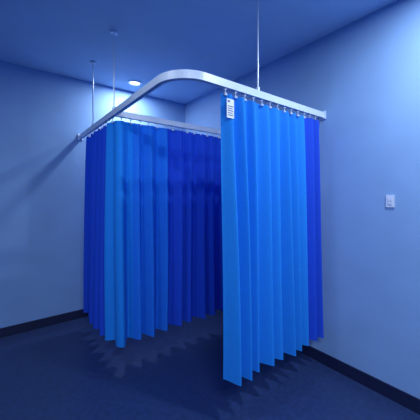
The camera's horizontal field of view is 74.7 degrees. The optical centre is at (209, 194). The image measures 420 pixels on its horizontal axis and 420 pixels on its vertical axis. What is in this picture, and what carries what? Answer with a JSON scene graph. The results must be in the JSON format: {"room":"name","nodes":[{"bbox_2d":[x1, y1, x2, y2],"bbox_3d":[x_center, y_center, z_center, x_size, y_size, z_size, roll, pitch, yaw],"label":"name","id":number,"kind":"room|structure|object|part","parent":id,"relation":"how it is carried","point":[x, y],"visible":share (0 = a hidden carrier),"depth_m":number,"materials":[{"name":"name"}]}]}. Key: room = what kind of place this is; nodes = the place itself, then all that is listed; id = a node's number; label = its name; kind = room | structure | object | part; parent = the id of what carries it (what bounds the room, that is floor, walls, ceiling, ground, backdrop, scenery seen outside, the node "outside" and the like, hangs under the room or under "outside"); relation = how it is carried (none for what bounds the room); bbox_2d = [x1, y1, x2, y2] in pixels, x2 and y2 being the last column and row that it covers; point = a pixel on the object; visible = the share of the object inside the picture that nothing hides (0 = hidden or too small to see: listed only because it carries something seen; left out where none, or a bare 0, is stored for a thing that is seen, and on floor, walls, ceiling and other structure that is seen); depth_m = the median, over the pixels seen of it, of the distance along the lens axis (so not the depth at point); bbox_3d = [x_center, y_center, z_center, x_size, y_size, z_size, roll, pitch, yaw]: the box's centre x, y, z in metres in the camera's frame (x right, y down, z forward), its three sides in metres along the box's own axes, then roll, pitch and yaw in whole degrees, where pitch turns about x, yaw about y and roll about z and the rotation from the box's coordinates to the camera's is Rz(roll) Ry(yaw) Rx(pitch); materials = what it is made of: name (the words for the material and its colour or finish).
{"room":"hospital room","nodes":[
{"label":"hospital room","id":0,"kind":"room"},
{"bbox_2d":[0,61,184,327],"bbox_3d":[-2.396,0.045,2.788,4.980,2.900,0.100,0,0,-37],"label":"wall","id":1,"kind":"structure","parent":0,"point":[43,114],"depth_m":3.13,"materials":[{"name":"paint"}]},
{"bbox_2d":[0,309,88,337],"bbox_3d":[-2.327,1.445,2.770,4.868,0.100,0.012,0,0,-37],"label":"baseboard","id":2,"kind":"structure","parent":1,"relation":"attached to","point":[48,321],"depth_m":3.09,"materials":[{"name":"plastic"}]},
{"bbox_2d":[0,0,396,103],"bbox_3d":[-0.498,-1.455,0.387,5.080,0.100,6.220,0,0,-37],"label":"ceiling","id":3,"kind":"structure","parent":0,"point":[218,38],"depth_m":2.39,"materials":[{"name":"paint"}]},
{"bbox_2d":[128,80,141,85],"bbox_3d":[-0.940,-1.397,3.435,0.170,0.013,0.170,0,0,-37],"label":"recessed light","id":4,"kind":"object","parent":3,"relation":"in","point":[131,82],"depth_m":3.43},
{"bbox_2d":[78,0,325,139],"bbox_3d":[-0.290,-1.038,2.874,1.530,0.735,2.320,0,0,-37],"label":"track","id":5,"kind":"object","parent":3,"relation":"hanging from","point":[180,74],"visible":0.96,"depth_m":2.04,"materials":[{"name":"metal"}]},
{"bbox_2d":[83,117,222,347],"bbox_3d":[-0.531,0.306,3.122,1.509,1.978,0.995,0,0,-37],"label":"privacy curtain","id":6,"kind":"object","parent":5,"relation":"hanging from","point":[153,252],"visible":0.94,"depth_m":2.65,"materials":[{"name":"fabric"}]},
{"bbox_3d":[-0.289,-0.705,2.881,1.514,0.052,2.304,0,0,-37],"label":"rail","id":7,"kind":"part","parent":5,"relation":"part of","materials":[{"name":"silver metal"}]},
{"bbox_2d":[221,87,323,385],"bbox_3d":[0.536,0.266,2.076,1.133,1.898,0.146,0,0,-37],"label":"privacy curtain","id":8,"kind":"object","parent":5,"relation":"hanging from","point":[272,247],"visible":1,"depth_m":1.98,"materials":[{"name":"fabric"}]},
{"bbox_2d":[0,309,419,419],"bbox_3d":[-0.498,1.545,0.387,5.080,0.100,6.220,0,0,-37],"label":"floor","id":9,"kind":"structure","parent":0,"point":[67,370],"depth_m":2.20,"materials":[{"name":"carpet"}]},
{"bbox_2d":[185,0,419,398],"bbox_3d":[1.481,0.045,1.900,0.100,2.900,6.220,0,0,-37],"label":"wall","id":10,"kind":"structure","parent":0,"point":[364,73],"depth_m":2.16,"materials":[{"name":"paint"}]},
{"bbox_2d":[218,309,419,414],"bbox_3d":[1.436,1.445,1.866,0.012,0.100,6.020,0,0,-37],"label":"baseboard","id":11,"kind":"structure","parent":10,"relation":"attached to","point":[410,402],"depth_m":2.15,"materials":[{"name":"plastic"}]},
{"bbox_2d":[386,195,394,206],"bbox_3d":[1.321,0.045,2.017,0.012,0.090,0.056,0,0,-37],"label":"light switch","id":12,"kind":"object","parent":10,"relation":"attached to","point":[390,199],"visible":1,"depth_m":2.01,"materials":[{"name":"plastic"}]}
]}

